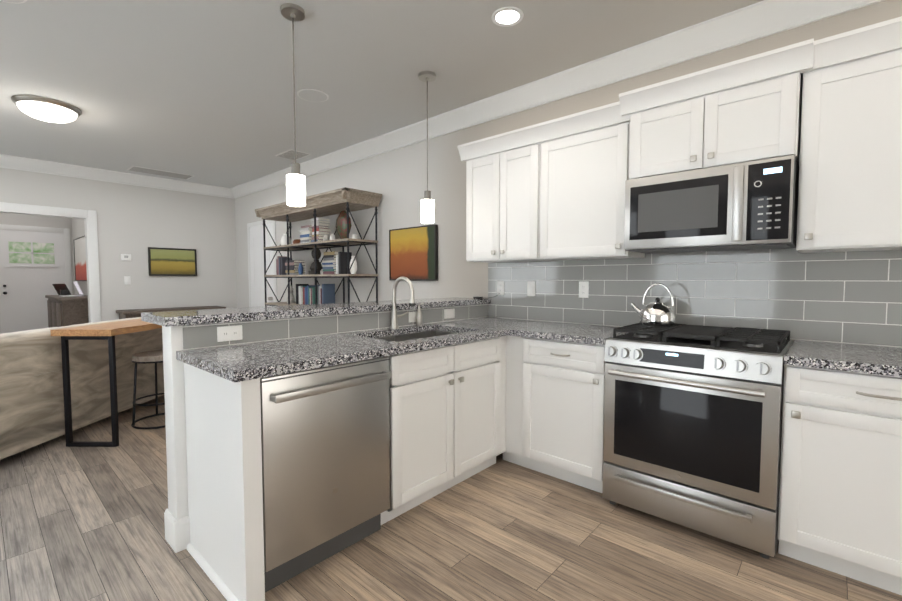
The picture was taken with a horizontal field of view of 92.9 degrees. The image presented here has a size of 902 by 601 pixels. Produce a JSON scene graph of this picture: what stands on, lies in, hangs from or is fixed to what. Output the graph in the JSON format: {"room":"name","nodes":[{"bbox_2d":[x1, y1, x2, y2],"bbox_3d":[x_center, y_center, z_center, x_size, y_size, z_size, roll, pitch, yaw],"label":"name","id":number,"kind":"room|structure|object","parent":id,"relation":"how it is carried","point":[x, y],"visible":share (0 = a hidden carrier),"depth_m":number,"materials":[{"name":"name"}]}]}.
{"room":"kitchen","nodes":[
{"label":"kitchen","id":0,"kind":"room"},
{"bbox_2d":[0,212,74,294],"bbox_3d":[-7.604,-0.461,7.078,0.120,2.680,2.070,3,4,42],"label":"wall","id":1,"kind":"structure","parent":0,"point":[31,220],"depth_m":7.46,"materials":[{"name":"white paint"}]},
{"bbox_2d":[0,224,72,333],"bbox_3d":[-7.200,-0.207,7.400,0.065,2.140,1.010,3,4,42],"label":"front door","id":2,"kind":"structure","parent":1,"relation":"in","point":[35,263],"depth_m":7.38,"materials":[{"name":"white"}]},
{"bbox_2d":[71,218,86,294],"bbox_3d":[-5.812,-0.454,6.942,2.970,2.680,0.120,3,4,42],"label":"wall","id":3,"kind":"structure","parent":0,"point":[78,228],"depth_m":7.38,"materials":[{"name":"white paint"}]},
{"bbox_2d":[74,235,86,280],"bbox_3d":[-6.079,-0.681,7.067,1.350,0.720,0.028,3,4,42],"label":"framed picture","id":4,"kind":"object","parent":3,"relation":"attached to","point":[80,259],"visible":0.6,"depth_m":7.14,"materials":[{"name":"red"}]},
{"bbox_2d":[0,168,237,320],"bbox_3d":[-5.316,-0.365,5.183,0.120,2.680,5.200,3,4,42],"label":"wall","id":5,"kind":"structure","parent":0,"point":[135,221],"depth_m":6.13,"materials":[{"name":"white paint"}]},
{"bbox_2d":[0,202,100,322],"bbox_3d":[-5.303,-0.096,5.205,0.148,2.140,1.610,3,4,42],"label":"trim","id":6,"kind":"structure","parent":5,"relation":"attached to","point":[89,217],"depth_m":5.67,"materials":[{"name":"white wood"}]},
{"bbox_2d":[0,154,231,197],"bbox_3d":[-5.230,-1.632,5.035,0.120,0.135,4.950,3,4,42],"label":"crown molding","id":7,"kind":"structure","parent":5,"relation":"attached to","point":[6,161],"depth_m":5.72,"materials":[{"name":"white"}]},
{"bbox_2d":[121,254,130,260],"bbox_3d":[-4.513,-0.600,5.959,0.022,0.090,0.115,3,4,42],"label":"thermostat","id":8,"kind":"object","parent":5,"relation":"attached to","point":[125,257],"visible":1,"depth_m":5.95,"materials":[{"name":"white plastic"}]},
{"bbox_2d":[124,276,130,284],"bbox_3d":[-4.514,-0.281,5.986,0.008,0.116,0.072,3,4,42],"label":"switch plate","id":9,"kind":"object","parent":5,"relation":"attached to","point":[127,280],"visible":1,"depth_m":5.98,"materials":[{"name":"white plastic"}]},
{"bbox_2d":[148,247,196,275],"bbox_3d":[-4.129,-0.571,6.379,0.033,0.410,0.620,3,4,42],"label":"landscape picture","id":10,"kind":"object","parent":5,"relation":"attached to","point":[171,262],"visible":0.98,"depth_m":6.36,"materials":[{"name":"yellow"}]},
{"bbox_2d":[181,333,384,373],"bbox_3d":[-0.726,0.239,2.038,0.390,0.038,0.850,3,4,42],"label":"countertop","id":11,"kind":"structure","parent":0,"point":[203,359],"depth_m":1.99,"materials":[{"name":"stone"}]},
{"bbox_2d":[141,297,490,360],"bbox_3d":[-0.574,0.120,2.846,0.470,0.194,2.353,3,4,42],"label":"countertop","id":12,"kind":"structure","parent":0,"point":[206,316],"depth_m":2.41,"materials":[{"name":"stone"}]},
{"bbox_2d":[390,277,414,328],"bbox_3d":[-0.280,0.014,2.771,0.220,0.337,0.152,3,4,42],"label":"faucet","id":13,"kind":"object","parent":12,"relation":"on","point":[394,320],"visible":0.98,"depth_m":2.77,"materials":[{"name":"silver metal"}]},
{"bbox_2d":[376,331,454,341],"bbox_3d":[-0.193,0.318,2.613,0.418,0.174,0.708,3,4,42],"label":"sink","id":14,"kind":"object","parent":12,"relation":"in","point":[405,337],"visible":0.02,"depth_m":2.86,"materials":[{"name":"silver metal"}]},
{"bbox_2d":[416,303,423,325],"bbox_3d":[-0.212,0.095,2.962,0.067,0.156,0.044,3,4,42],"label":"soap dispenser","id":15,"kind":"object","parent":12,"relation":"on","point":[419,318],"visible":0.98,"depth_m":2.95,"materials":[{"name":"silver metal"}]},
{"bbox_2d":[0,0,762,187],"bbox_3d":[-2.644,-1.613,2.719,13.240,0.060,5.440,3,4,42],"label":"ceiling","id":16,"kind":"structure","parent":0,"point":[202,91],"depth_m":2.91,"materials":[{"name":"paint"}]},
{"bbox_2d":[0,0,26,3],"bbox_3d":[-2.265,-1.549,2.126,0.236,0.006,0.236,3,4,42],"label":"ceiling speaker","id":17,"kind":"object","parent":16,"relation":"attached to","point":[16,1],"visible":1,"depth_m":2.23,"materials":[{"name":"white plastic"}]},
{"bbox_2d":[11,95,81,122],"bbox_3d":[-3.363,-1.557,3.584,0.430,0.138,0.430,3,4,42],"label":"flush ceiling light","id":18,"kind":"object","parent":16,"relation":"attached to","point":[46,109],"visible":1,"depth_m":3.48,"materials":[{"name":"white glass"}]},
{"bbox_2d":[127,166,193,178],"bbox_3d":[-3.939,-1.736,5.841,0.300,0.008,0.720,3,4,42],"label":"ceiling vent","id":19,"kind":"object","parent":16,"relation":"in","point":[157,172],"visible":0.96,"depth_m":5.80,"materials":[{"name":"white metal"}]},
{"bbox_2d":[275,149,310,159],"bbox_3d":[-1.840,-1.693,4.993,0.360,0.008,0.260,3,4,42],"label":"ceiling vent","id":20,"kind":"object","parent":16,"relation":"in","point":[289,154],"visible":0.88,"depth_m":4.97,"materials":[{"name":"white metal"}]},
{"bbox_2d":[280,3,305,206],"bbox_3d":[-0.851,-1.042,2.335,0.124,1.039,0.124,3,4,42],"label":"pendant light","id":21,"kind":"object","parent":16,"relation":"hanging from","point":[295,186],"visible":1,"depth_m":2.32,"materials":[{"name":"white glass"}]},
{"bbox_2d":[297,89,328,101],"bbox_3d":[-1.086,-1.612,3.378,0.236,0.006,0.236,3,4,42],"label":"ceiling speaker","id":22,"kind":"object","parent":16,"relation":"attached to","point":[313,95],"visible":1,"depth_m":3.37,"materials":[{"name":"white plastic"}]},
{"bbox_2d":[418,71,435,223],"bbox_3d":[-0.169,-1.079,3.065,0.124,1.039,0.124,3,4,42],"label":"pendant light","id":23,"kind":"object","parent":16,"relation":"hanging from","point":[427,208],"visible":1,"depth_m":3.05,"materials":[{"name":"white glass"}]},
{"bbox_2d":[491,6,523,26],"bbox_3d":[0.311,-1.561,2.363,0.176,0.006,0.176,3,4,42],"label":"recessed light","id":24,"kind":"object","parent":16,"relation":"in","point":[507,16],"visible":1,"depth_m":2.36,"materials":[{"name":"white"}]},
{"bbox_2d":[0,395,901,600],"bbox_3d":[-2.644,1.124,2.858,13.240,0.060,5.440,3,4,42],"label":"floor","id":25,"kind":"structure","parent":0,"point":[82,524],"depth_m":1.96,"materials":[{"name":"brown wood"}]},
{"bbox_2d":[45,295,88,327],"bbox_3d":[-5.829,0.418,6.614,1.700,0.970,0.450,3,4,42],"label":"console","id":26,"kind":"object","parent":25,"relation":"on","point":[65,311],"visible":0.38,"depth_m":6.05,"materials":[{"name":"brown wood"}]},
{"bbox_2d":[52,284,70,294],"bbox_3d":[-6.277,-0.178,6.939,0.500,0.186,0.247,3,4,42],"label":"stand","id":27,"kind":"object","parent":26,"relation":"on","point":[61,289],"visible":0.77,"depth_m":6.90,"materials":[{"name":"black plastic"}]},
{"bbox_2d":[59,281,83,296],"bbox_3d":[-5.793,-0.182,6.549,0.340,0.233,0.247,3,4,42],"label":"laptop","id":28,"kind":"object","parent":26,"relation":"on","point":[78,288],"visible":1,"depth_m":6.51,"materials":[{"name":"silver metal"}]},
{"bbox_2d":[0,317,163,459],"bbox_3d":[-3.407,0.644,3.235,1.024,0.860,2.850,0,3,1],"label":"sofa","id":29,"kind":"object","parent":25,"relation":"on","point":[31,398],"visible":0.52,"depth_m":3.17,"materials":[{"name":"fabric"}]},
{"bbox_2d":[50,319,161,446],"bbox_3d":[-2.644,0.607,3.862,0.466,0.872,1.520,0,3,1],"label":"console table","id":30,"kind":"object","parent":25,"relation":"on","point":[108,331],"visible":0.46,"depth_m":3.15,"materials":[{"name":"brown wood"}]},
{"bbox_2d":[131,350,164,429],"bbox_3d":[-2.509,0.748,3.708,0.428,0.596,0.428,0,3,1],"label":"stool","id":31,"kind":"object","parent":25,"relation":"on","point":[153,356],"visible":0.58,"depth_m":3.57,"materials":[{"name":"black metal"}]},
{"bbox_2d":[116,306,225,318],"bbox_3d":[-4.007,0.518,6.224,0.440,0.810,1.270,3,4,42],"label":"sideboard","id":32,"kind":"object","parent":25,"relation":"on","point":[129,313],"visible":0.17,"depth_m":5.97,"materials":[{"name":"brown wood"}]},
{"bbox_2d":[255,187,381,306],"bbox_3d":[-1.609,-0.078,5.025,1.990,2.122,0.455,3,4,42],"label":"etagere","id":33,"kind":"object","parent":25,"relation":"on","point":[338,201],"visible":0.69,"depth_m":4.67,"materials":[{"name":"black metal"}]},
{"bbox_2d":[276,256,291,274],"bbox_3d":[-2.152,-0.450,5.538,0.149,0.240,0.151,3,4,42],"label":"books","id":34,"kind":"object","parent":33,"relation":"on","point":[280,265],"visible":0.56,"depth_m":5.47,"materials":[{"name":"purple paper"}]},
{"bbox_2d":[280,234,291,244],"bbox_3d":[-2.112,-0.767,5.485,0.140,0.170,0.140,3,4,42],"label":"vase","id":35,"kind":"object","parent":33,"relation":"on","point":[283,240],"visible":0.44,"depth_m":5.43,"materials":[{"name":"white ceramic"}]},
{"bbox_2d":[287,285,294,302],"bbox_3d":[-2.037,-0.084,5.453,0.097,0.229,0.100,3,4,42],"label":"figurine","id":36,"kind":"object","parent":33,"relation":"on","point":[292,298],"visible":0.71,"depth_m":5.43,"materials":[{"name":"ceramic"}]},
{"bbox_2d":[285,260,305,274],"bbox_3d":[-1.938,-0.409,5.339,0.232,0.179,0.158,3,4,42],"label":"books","id":37,"kind":"object","parent":33,"relation":"on","point":[293,266],"visible":0.77,"depth_m":5.26,"materials":[{"name":"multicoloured paper"}]},
{"bbox_2d":[293,239,299,243],"bbox_3d":[-1.873,-0.711,5.274,0.140,0.080,0.140,3,4,42],"label":"bowl","id":38,"kind":"object","parent":33,"relation":"on","point":[296,241],"visible":0.42,"depth_m":5.21,"materials":[{"name":"brown wood"}]},
{"bbox_2d":[298,263,302,274],"bbox_3d":[-1.810,-0.381,5.167,0.060,0.140,0.060,3,4,42],"label":"vase","id":39,"kind":"object","parent":33,"relation":"on","point":[300,269],"visible":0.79,"depth_m":5.15,"materials":[{"name":"blue"}]},
{"bbox_2d":[299,225,311,242],"bbox_3d":[-1.666,-0.771,5.082,0.224,0.219,0.160,3,4,42],"label":"books","id":40,"kind":"object","parent":33,"relation":"on","point":[306,234],"visible":0.58,"depth_m":5.01,"materials":[{"name":"white paper"}]},
{"bbox_2d":[296,284,319,304],"bbox_3d":[-1.687,-0.075,5.139,0.399,0.242,0.159,3,4,42],"label":"books","id":41,"kind":"object","parent":33,"relation":"on","point":[305,294],"visible":0.77,"depth_m":5.06,"materials":[{"name":"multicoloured paper"}]},
{"bbox_2d":[308,248,322,273],"bbox_3d":[-1.576,-0.461,5.019,0.160,0.315,0.150,3,4,42],"label":"bust","id":42,"kind":"object","parent":33,"relation":"on","point":[319,267],"visible":0.62,"depth_m":4.98,"materials":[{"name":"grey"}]},
{"bbox_2d":[311,217,330,241],"bbox_3d":[-1.502,-0.797,4.937,0.166,0.286,0.162,3,4,42],"label":"books","id":43,"kind":"object","parent":33,"relation":"on","point":[322,226],"visible":0.75,"depth_m":4.88,"materials":[{"name":"white paper"}]},
{"bbox_2d":[318,284,334,303],"bbox_3d":[-1.417,-0.065,4.897,0.094,0.248,0.177,3,4,42],"label":"books","id":44,"kind":"object","parent":33,"relation":"on","point":[326,293],"visible":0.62,"depth_m":4.85,"materials":[{"name":"blue paper"}]},
{"bbox_2d":[323,235,329,240],"bbox_3d":[-1.405,-0.698,4.854,0.080,0.095,0.080,3,4,42],"label":"jar","id":45,"kind":"object","parent":33,"relation":"on","point":[326,237],"visible":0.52,"depth_m":4.82,"materials":[{"name":"ceramic"}]},
{"bbox_2d":[322,251,337,273],"bbox_3d":[-1.301,-0.415,4.775,0.244,0.248,0.170,3,4,42],"label":"books","id":46,"kind":"object","parent":33,"relation":"on","point":[329,263],"visible":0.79,"depth_m":4.70,"materials":[{"name":"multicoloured paper"}]},
{"bbox_2d":[336,252,351,273],"bbox_3d":[-1.163,-0.404,4.652,0.090,0.239,0.150,3,4,42],"label":"books","id":47,"kind":"object","parent":33,"relation":"on","point":[341,262],"visible":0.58,"depth_m":4.60,"materials":[{"name":"grey paper"}]},
{"bbox_2d":[336,211,351,238],"bbox_3d":[-1.159,-0.804,4.628,0.250,0.330,0.113,3,4,42],"label":"vase","id":48,"kind":"object","parent":33,"relation":"on","point":[341,224],"visible":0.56,"depth_m":4.57,"materials":[{"name":"ceramic"}]},
{"bbox_2d":[349,256,356,273],"bbox_3d":[-1.032,-0.374,4.536,0.110,0.190,0.066,3,4,42],"label":"vase","id":49,"kind":"object","parent":33,"relation":"on","point":[353,269],"visible":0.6,"depth_m":4.51,"materials":[{"name":"white ceramic"}]},
{"bbox_2d":[352,234,357,238],"bbox_3d":[-1.010,-0.662,4.501,0.064,0.060,0.064,3,4,42],"label":"candle cup","id":50,"kind":"object","parent":33,"relation":"on","point":[354,236],"visible":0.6,"depth_m":4.47,"materials":[{"name":"white ceramic"}]},
{"bbox_2d":[260,356,390,591],"bbox_3d":[-0.700,0.700,2.017,0.646,0.872,0.614,3,4,42],"label":"dishwasher","id":51,"kind":"object","parent":25,"relation":"on","point":[325,436],"visible":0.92,"depth_m":1.79,"materials":[{"name":"grey metal"}]},
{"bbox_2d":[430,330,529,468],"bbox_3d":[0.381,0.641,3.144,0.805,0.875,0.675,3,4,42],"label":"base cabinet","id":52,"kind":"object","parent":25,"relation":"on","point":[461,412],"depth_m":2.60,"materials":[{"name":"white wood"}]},
{"bbox_2d":[217,325,242,341],"bbox_3d":[-1.073,0.160,2.084,0.008,0.072,0.116,3,4,42],"label":"electrical outlet","id":53,"kind":"object","parent":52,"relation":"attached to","point":[228,333],"visible":1,"depth_m":2.08,"materials":[{"name":"white plastic"}]},
{"bbox_2d":[213,325,508,381],"bbox_3d":[-0.240,0.233,2.154,0.118,0.038,1.672,3,4,42],"label":"countertop","id":54,"kind":"structure","parent":52,"relation":"on","point":[243,362],"depth_m":1.86,"materials":[{"name":"stone"}]},
{"bbox_2d":[409,311,416,321],"bbox_3d":[-0.251,0.114,2.998,0.008,0.072,0.116,3,4,42],"label":"electrical outlet","id":55,"kind":"object","parent":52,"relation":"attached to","point":[412,316],"visible":0.58,"depth_m":2.98,"materials":[{"name":"white plastic"}]},
{"bbox_2d":[444,309,454,318],"bbox_3d":[-0.011,0.100,3.266,0.008,0.072,0.116,3,4,42],"label":"electrical outlet","id":56,"kind":"object","parent":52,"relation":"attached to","point":[449,313],"visible":1,"depth_m":3.26,"materials":[{"name":"white plastic"}]},
{"bbox_2d":[437,317,535,330],"bbox_3d":[0.283,0.182,3.160,0.390,0.038,0.748,3,4,42],"label":"countertop","id":57,"kind":"structure","parent":52,"relation":"on","point":[468,323],"depth_m":3.17,"materials":[{"name":"stone"}]},
{"bbox_2d":[509,321,627,345],"bbox_3d":[0.809,0.203,2.762,0.627,0.038,0.636,3,4,42],"label":"countertop","id":58,"kind":"structure","parent":52,"relation":"on","point":[558,331],"depth_m":2.63,"materials":[{"name":"stone"}]},
{"bbox_2d":[530,338,605,492],"bbox_3d":[0.850,0.660,2.762,0.537,0.875,0.618,3,4,42],"label":"base cabinet","id":59,"kind":"object","parent":25,"relation":"on","point":[567,379],"depth_m":2.51,"materials":[{"name":"white wood"}]},
{"bbox_2d":[602,323,793,558],"bbox_3d":[1.295,0.640,2.281,0.758,0.965,0.701,3,4,42],"label":"range","id":60,"kind":"object","parent":25,"relation":"on","point":[692,436],"visible":0.96,"depth_m":2.03,"materials":[{"name":"grey metal"}]},
{"bbox_2d":[630,283,676,325],"bbox_3d":[1.208,0.018,2.570,0.260,0.247,0.204,3,4,42],"label":"kettle","id":61,"kind":"object","parent":60,"relation":"on","point":[657,312],"visible":1,"depth_m":2.49,"materials":[{"name":"silver metal"}]},
{"bbox_2d":[778,365,901,594],"bbox_3d":[1.846,0.705,1.870,0.607,0.875,0.618,3,4,42],"label":"base cabinet","id":62,"kind":"object","parent":25,"relation":"on","point":[840,491],"depth_m":1.72,"materials":[{"name":"white wood"}]},
{"bbox_2d":[784,340,901,376],"bbox_3d":[1.843,0.249,1.836,0.617,0.038,0.636,3,4,42],"label":"countertop","id":63,"kind":"structure","parent":62,"relation":"on","point":[870,359],"depth_m":1.78,"materials":[{"name":"stone"}]},
{"bbox_2d":[235,0,901,347],"bbox_3d":[0.238,-0.294,3.776,10.270,2.680,0.120,3,4,42],"label":"wall","id":64,"kind":"structure","parent":0,"point":[397,179],"depth_m":4.03,"materials":[{"name":"paint"}]},
{"bbox_2d":[247,220,276,306],"bbox_3d":[-2.853,-0.138,6.437,0.910,2.100,0.058,3,4,42],"label":"door frame","id":65,"kind":"structure","parent":64,"relation":"attached to","point":[256,264],"depth_m":6.46,"materials":[{"name":"white wood"}]},
{"bbox_2d":[389,224,437,280],"bbox_3d":[-0.378,-0.457,4.212,0.660,0.520,0.038,3,4,42],"label":"picture","id":66,"kind":"object","parent":64,"relation":"attached to","point":[413,253],"visible":1,"depth_m":4.17,"materials":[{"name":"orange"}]},
{"bbox_2d":[461,128,536,262],"bbox_3d":[0.486,-0.744,3.216,0.715,0.890,0.322,3,4,42],"label":"upper cabinet","id":67,"kind":"object","parent":64,"relation":"attached to","point":[497,167],"depth_m":3.13,"materials":[{"name":"white wood"}]},
{"bbox_2d":[228,0,884,198],"bbox_3d":[0.158,-1.560,3.622,10.030,0.135,0.120,3,4,42],"label":"crown molding","id":68,"kind":"structure","parent":64,"relation":"attached to","point":[758,20],"depth_m":2.85,"materials":[{"name":"white"}]},
{"bbox_2d":[525,100,644,260],"bbox_3d":[0.897,-0.725,2.848,0.660,0.890,0.322,3,4,42],"label":"upper cabinet","id":69,"kind":"object","parent":64,"relation":"attached to","point":[575,202],"depth_m":2.72,"materials":[{"name":"white wood"}]},
{"bbox_2d":[488,248,901,346],"bbox_3d":[1.377,-0.061,2.676,2.851,0.495,0.010,3,4,42],"label":"backsplash","id":70,"kind":"structure","parent":64,"relation":"attached to","point":[852,297],"depth_m":2.46,"materials":[{"name":"tile"}]},
{"bbox_2d":[497,281,503,294],"bbox_3d":[0.408,-0.102,3.533,0.072,0.116,0.008,3,4,42],"label":"electrical outlet","id":71,"kind":"object","parent":70,"relation":"attached to","point":[500,287],"visible":1,"depth_m":3.53,"materials":[{"name":"white plastic"}]},
{"bbox_2d":[527,281,534,295],"bbox_3d":[0.623,-0.092,3.339,0.072,0.116,0.008,3,4,42],"label":"electrical outlet","id":72,"kind":"object","parent":70,"relation":"attached to","point":[530,288],"visible":1,"depth_m":3.34,"materials":[{"name":"white plastic"}]},
{"bbox_2d":[579,281,588,297],"bbox_3d":[0.944,-0.077,3.053,0.072,0.116,0.008,3,4,42],"label":"electrical outlet","id":73,"kind":"object","parent":70,"relation":"attached to","point":[583,289],"visible":1,"depth_m":3.05,"materials":[{"name":"white plastic"}]},
{"bbox_2d":[625,41,804,180],"bbox_3d":[1.424,-0.932,2.345,0.762,0.489,0.351,3,4,42],"label":"upper cabinet","id":74,"kind":"object","parent":64,"relation":"attached to","point":[748,109],"depth_m":2.17,"materials":[{"name":"white wood"}]},
{"bbox_2d":[624,155,798,253],"bbox_3d":[1.399,-0.480,2.341,0.756,0.404,0.424,3,4,42],"label":"microwave","id":75,"kind":"object","parent":74,"relation":"attached to","point":[752,205],"visible":1,"depth_m":2.15,"materials":[{"name":"grey metal"}]},
{"bbox_2d":[796,16,901,252],"bbox_3d":[1.946,-0.693,1.907,0.600,0.921,0.322,3,4,42],"label":"upper cabinet","id":76,"kind":"object","parent":64,"relation":"attached to","point":[827,111],"depth_m":1.87,"materials":[{"name":"white wood"}]}
]}

